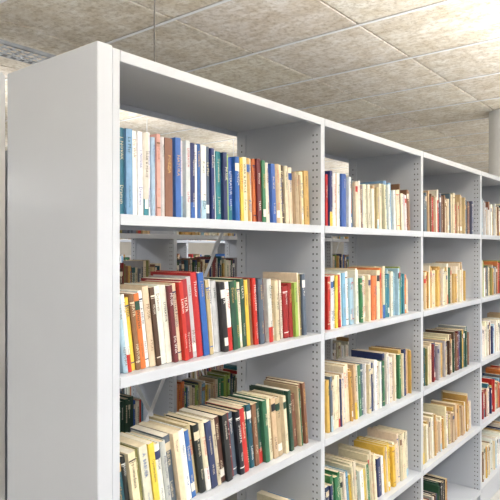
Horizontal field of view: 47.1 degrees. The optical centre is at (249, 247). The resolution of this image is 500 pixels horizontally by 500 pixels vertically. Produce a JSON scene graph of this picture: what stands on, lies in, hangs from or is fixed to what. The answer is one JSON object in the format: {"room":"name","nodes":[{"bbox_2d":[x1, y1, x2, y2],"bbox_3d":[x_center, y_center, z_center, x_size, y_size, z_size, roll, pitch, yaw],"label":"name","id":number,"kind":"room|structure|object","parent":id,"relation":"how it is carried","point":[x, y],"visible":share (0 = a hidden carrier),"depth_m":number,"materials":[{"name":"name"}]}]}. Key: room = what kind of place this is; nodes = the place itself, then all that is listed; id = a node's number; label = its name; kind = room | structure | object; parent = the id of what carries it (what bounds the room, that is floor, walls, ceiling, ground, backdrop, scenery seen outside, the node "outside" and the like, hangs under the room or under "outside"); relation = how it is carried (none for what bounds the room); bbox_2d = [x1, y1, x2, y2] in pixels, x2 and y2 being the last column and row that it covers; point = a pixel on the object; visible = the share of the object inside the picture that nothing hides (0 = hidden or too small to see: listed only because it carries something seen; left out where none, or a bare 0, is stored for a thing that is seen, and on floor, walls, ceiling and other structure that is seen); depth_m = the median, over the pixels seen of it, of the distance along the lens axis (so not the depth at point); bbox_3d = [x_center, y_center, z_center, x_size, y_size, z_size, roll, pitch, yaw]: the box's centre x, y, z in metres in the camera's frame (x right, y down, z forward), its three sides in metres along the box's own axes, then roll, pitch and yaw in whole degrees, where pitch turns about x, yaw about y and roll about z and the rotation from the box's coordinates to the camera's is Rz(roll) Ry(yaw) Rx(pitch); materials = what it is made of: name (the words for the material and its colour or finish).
{"room":"library","nodes":[
{"label":"library","id":0,"kind":"room"},
{"bbox_2d":[120,242,216,255],"bbox_3d":[-3.146,0.220,7.479,0.120,2.760,16.000,0,0,39],"label":"wall","id":1,"kind":"structure","parent":0,"point":[125,247],"depth_m":10.08,"materials":[{"name":"paint"}]},
{"bbox_2d":[0,0,499,176],"bbox_3d":[0.992,-1.120,4.151,10.500,0.120,16.000,0,0,39],"label":"ceiling","id":2,"kind":"structure","parent":0,"point":[231,29],"depth_m":3.11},
{"bbox_2d":[0,39,56,64],"bbox_3d":[0.043,-0.998,4.272,0.200,0.125,11.000,0,0,39],"label":"cable tray","id":3,"kind":"object","parent":2,"relation":"hanging from","point":[5,43],"visible":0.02,"depth_m":2.80,"materials":[{"name":"metal"}]},
{"bbox_2d":[154,0,154,61],"bbox_3d":[-0.282,-0.762,1.698,0.023,0.596,0.023,0,0,39],"label":"suspension rod","id":4,"kind":"object","parent":2,"relation":"hanging from","point":[154,0],"visible":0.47,"depth_m":1.70,"materials":[{"name":"grey metal"}]},
{"bbox_2d":[0,0,499,169],"bbox_3d":[1.050,-1.058,4.224,10.500,0.004,15.016,0,0,39],"label":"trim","id":5,"kind":"structure","parent":2,"relation":"attached to","point":[1,1],"depth_m":3.29,"materials":[{"name":"white paint"}]},
{"bbox_2d":[333,242,343,254],"bbox_3d":[6.043,0.220,10.432,10.500,2.760,0.120,0,0,39],"label":"wall","id":6,"kind":"structure","parent":0,"point":[340,250],"depth_m":13.54,"materials":[{"name":"paint"}]},
{"bbox_2d":[223,336,499,499],"bbox_3d":[0.992,1.650,4.151,10.500,0.100,16.000,0,0,39],"label":"floor","id":7,"kind":"structure","parent":0,"point":[332,448],"depth_m":4.54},
{"bbox_2d":[0,72,4,499],"bbox_3d":[-1.534,0.403,2.403,0.476,2.394,0.831,0,0,39],"label":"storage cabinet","id":8,"kind":"object","parent":7,"relation":"on","point":[2,77],"visible":1,"depth_m":2.58,"materials":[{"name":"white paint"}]},
{"bbox_2d":[120,239,224,380],"bbox_3d":[-1.078,0.566,5.643,0.399,2.068,4.620,0,0,39],"label":"bookshelf","id":9,"kind":"object","parent":7,"relation":"on","point":[182,245],"visible":0.02,"depth_m":5.92,"materials":[{"name":"white metal"}]},
{"bbox_2d":[120,387,130,394],"bbox_3d":[-1.071,1.323,5.538,0.192,0.252,0.700,0,0,39],"label":"books","id":10,"kind":"object","parent":9,"relation":"in","point":[127,390],"visible":0.05,"depth_m":5.30,"materials":[{"name":"white paper"}]},
{"bbox_2d":[120,254,179,262],"bbox_3d":[-1.034,0.180,5.582,0.189,0.246,0.817,0,0,39],"label":"books","id":11,"kind":"object","parent":9,"relation":"in","point":[123,257],"visible":0.06,"depth_m":5.31,"materials":[{"name":"paper"}]},
{"bbox_2d":[188,364,224,378],"bbox_3d":[-0.490,1.327,6.258,0.191,0.245,0.750,0,0,39],"label":"books","id":12,"kind":"object","parent":9,"relation":"in","point":[194,374],"visible":0.24,"depth_m":6.12,"materials":[{"name":"multicoloured paper"}]},
{"bbox_2d":[188,254,224,257],"bbox_3d":[-0.481,0.183,6.267,0.186,0.241,0.776,0,0,39],"label":"books","id":13,"kind":"object","parent":9,"relation":"in","point":[189,255],"visible":0.1,"depth_m":6.09,"materials":[{"name":"multicoloured paper"}]},
{"bbox_2d":[5,150,348,499],"bbox_3d":[0.247,0.566,4.577,0.399,2.068,4.620,0,0,39],"label":"bookshelf","id":14,"kind":"object","parent":7,"relation":"on","point":[156,246],"visible":0.09,"depth_m":3.45,"materials":[{"name":"grey metal"}]},
{"bbox_2d":[120,393,142,432],"bbox_3d":[-0.884,0.949,3.054,0.188,0.238,0.662,0,0,39],"label":"books","id":15,"kind":"object","parent":14,"relation":"in","point":[131,408],"visible":0.06,"depth_m":3.20,"materials":[{"name":"paper"}]},
{"bbox_2d":[120,230,149,233],"bbox_3d":[-0.868,-0.203,3.075,0.190,0.245,0.717,0,0,39],"label":"books","id":16,"kind":"object","parent":14,"relation":"in","point":[121,231],"visible":0.02,"depth_m":3.22,"materials":[{"name":"multicoloured paper"}]},
{"bbox_2d":[120,260,160,283],"bbox_3d":[-0.841,0.179,3.111,0.194,0.248,0.806,0,0,39],"label":"books","id":17,"kind":"object","parent":14,"relation":"in","point":[131,271],"visible":0.17,"depth_m":3.26,"materials":[{"name":"paper"}]},
{"bbox_2d":[177,364,236,411],"bbox_3d":[-0.294,0.941,3.790,0.193,0.252,0.750,0,0,39],"label":"books","id":18,"kind":"object","parent":14,"relation":"in","point":[190,391],"visible":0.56,"depth_m":3.71,"materials":[{"name":"multicoloured paper"}]},
{"bbox_2d":[177,256,236,276],"bbox_3d":[-0.293,0.179,3.793,0.192,0.248,0.757,0,0,39],"label":"books","id":19,"kind":"object","parent":14,"relation":"in","point":[221,266],"visible":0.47,"depth_m":3.72,"materials":[{"name":"multicoloured paper"}]},
{"bbox_2d":[177,232,236,235],"bbox_3d":[-0.283,-0.201,3.803,0.190,0.241,0.784,0,0,39],"label":"books","id":20,"kind":"object","parent":14,"relation":"in","point":[178,233],"visible":0.02,"depth_m":3.67,"materials":[{"name":"paper"}]},
{"bbox_2d":[333,335,348,359],"bbox_3d":[0.842,0.941,5.206,0.196,0.253,0.780,0,0,39],"label":"books","id":21,"kind":"object","parent":14,"relation":"in","point":[341,344],"visible":0.28,"depth_m":5.04,"materials":[{"name":"beige paper"}]},
{"bbox_2d":[333,254,348,267],"bbox_3d":[0.837,0.177,5.202,0.198,0.252,0.770,0,0,39],"label":"books","id":22,"kind":"object","parent":14,"relation":"in","point":[339,260],"visible":0.26,"depth_m":5.00,"materials":[{"name":"multicoloured paper"}]},
{"bbox_2d":[333,236,348,238],"bbox_3d":[0.823,-0.202,5.178,0.190,0.243,0.714,0,0,39],"label":"books","id":23,"kind":"object","parent":14,"relation":"in","point":[334,237],"visible":0.06,"depth_m":4.99,"materials":[{"name":"beige paper"}]},
{"bbox_2d":[8,41,499,499],"bbox_3d":[0.667,0.566,2.866,0.399,2.068,3.720,0,0,39],"label":"bookshelf","id":24,"kind":"object","parent":7,"relation":"on","point":[65,220],"visible":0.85,"depth_m":1.59,"materials":[{"name":"white metal"}]},
{"bbox_2d":[120,270,306,373],"bbox_3d":[-0.126,0.185,1.740,0.178,0.238,0.825,0,0,39],"label":"books","id":25,"kind":"object","parent":24,"relation":"in","point":[166,316],"visible":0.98,"depth_m":1.61,"materials":[{"name":"multicoloured paper"}]},
{"bbox_2d":[120,376,307,499],"bbox_3d":[-0.118,0.577,1.744,0.169,0.218,0.839,0,0,39],"label":"books","id":26,"kind":"object","parent":24,"relation":"in","point":[191,450],"visible":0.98,"depth_m":1.66,"materials":[{"name":"multicoloured paper"}]},
{"bbox_2d":[120,128,309,224],"bbox_3d":[-0.115,-0.188,1.747,0.168,0.214,0.855,0,0,39],"label":"books","id":27,"kind":"object","parent":24,"relation":"in","point":[160,176],"visible":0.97,"depth_m":1.61,"materials":[{"name":"multicoloured paper"}]},
{"bbox_2d":[257,490,292,499],"bbox_3d":[-0.127,0.954,1.731,0.175,0.228,0.815,0,0,39],"label":"books","id":28,"kind":"object","parent":24,"relation":"in","point":[261,495],"visible":1,"depth_m":2.01,"materials":[{"name":"beige paper"}]},
{"bbox_2d":[325,425,407,499],"bbox_3d":[0.440,0.954,2.433,0.181,0.226,0.800,0,0,39],"label":"books","id":29,"kind":"object","parent":24,"relation":"in","point":[377,461],"visible":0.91,"depth_m":2.44,"materials":[{"name":"beige paper"}]},
{"bbox_2d":[325,266,407,329],"bbox_3d":[0.433,0.191,2.439,0.184,0.224,0.798,0,0,39],"label":"books","id":30,"kind":"object","parent":24,"relation":"in","point":[353,294],"visible":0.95,"depth_m":2.37,"materials":[{"name":"multicoloured paper"}]},
{"bbox_2d":[325,171,409,230],"bbox_3d":[0.452,-0.188,2.449,0.165,0.215,0.836,0,0,39],"label":"books","id":31,"kind":"object","parent":24,"relation":"in","point":[348,203],"visible":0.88,"depth_m":2.37,"materials":[{"name":"beige paper"}]},
{"bbox_2d":[325,346,411,432],"bbox_3d":[0.444,0.570,2.450,0.179,0.231,0.827,0,0,39],"label":"books","id":32,"kind":"object","parent":24,"relation":"in","point":[360,383],"visible":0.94,"depth_m":2.37,"materials":[{"name":"paper"}]},
{"bbox_2d":[423,473,446,499],"bbox_3d":[0.885,1.339,2.991,0.169,0.221,0.422,0,0,39],"label":"books","id":33,"kind":"object","parent":24,"relation":"in","point":[434,487],"visible":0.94,"depth_m":3.02,"materials":[{"name":"green paper"}]},
{"bbox_2d":[423,262,465,309],"bbox_3d":[0.968,0.192,3.097,0.178,0.224,0.693,0,0,39],"label":"books","id":34,"kind":"object","parent":24,"relation":"in","point":[444,283],"visible":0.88,"depth_m":3.04,"materials":[{"name":"beige paper"}]},
{"bbox_2d":[423,324,468,385],"bbox_3d":[0.990,0.572,3.129,0.177,0.228,0.771,0,0,39],"label":"books","id":35,"kind":"object","parent":24,"relation":"in","point":[445,347],"visible":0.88,"depth_m":3.11,"materials":[{"name":"paper"}]},
{"bbox_2d":[423,390,470,464],"bbox_3d":[1.007,0.956,3.137,0.163,0.222,0.802,0,0,39],"label":"books","id":36,"kind":"object","parent":24,"relation":"in","point":[445,420],"visible":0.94,"depth_m":3.12,"materials":[{"name":"beige paper"}]},
{"bbox_2d":[423,190,472,233],"bbox_3d":[1.009,-0.192,3.143,0.166,0.224,0.812,0,0,39],"label":"books","id":37,"kind":"object","parent":24,"relation":"in","point":[446,212],"visible":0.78,"depth_m":3.12,"materials":[{"name":"beige paper"}]},
{"bbox_2d":[482,420,499,481],"bbox_3d":[1.565,1.339,3.840,0.173,0.221,0.797,0,0,39],"label":"books","id":38,"kind":"object","parent":24,"relation":"in","point":[490,433],"visible":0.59,"depth_m":3.75,"materials":[{"name":"beige paper"}]},
{"bbox_2d":[482,365,499,418],"bbox_3d":[1.571,0.958,3.838,0.161,0.220,0.801,0,0,39],"label":"books","id":39,"kind":"object","parent":24,"relation":"in","point":[490,379],"visible":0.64,"depth_m":3.74,"materials":[{"name":"paper"}]},
{"bbox_2d":[482,312,499,357],"bbox_3d":[1.568,0.575,3.840,0.169,0.222,0.802,0,0,39],"label":"books","id":40,"kind":"object","parent":24,"relation":"in","point":[490,325],"visible":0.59,"depth_m":3.72,"materials":[{"name":"white paper"}]},
{"bbox_2d":[482,260,499,296],"bbox_3d":[1.562,0.190,3.844,0.182,0.227,0.800,0,0,39],"label":"books","id":41,"kind":"object","parent":24,"relation":"in","point":[490,269],"visible":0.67,"depth_m":3.72,"materials":[{"name":"multicoloured paper"}]},
{"bbox_2d":[482,199,499,235],"bbox_3d":[1.562,-0.195,3.838,0.174,0.228,0.792,0,0,39],"label":"books","id":42,"kind":"object","parent":24,"relation":"in","point":[490,213],"visible":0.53,"depth_m":3.69,"materials":[{"name":"beige paper"}]},
{"bbox_2d":[489,109,499,176],"bbox_3d":[2.012,0.272,4.447,0.320,2.656,0.320,0,0,39],"label":"round column","id":43,"kind":"structure","parent":7,"relation":"on","point":[494,116],"depth_m":4.39,"materials":[{"name":"white paint"}]}
]}

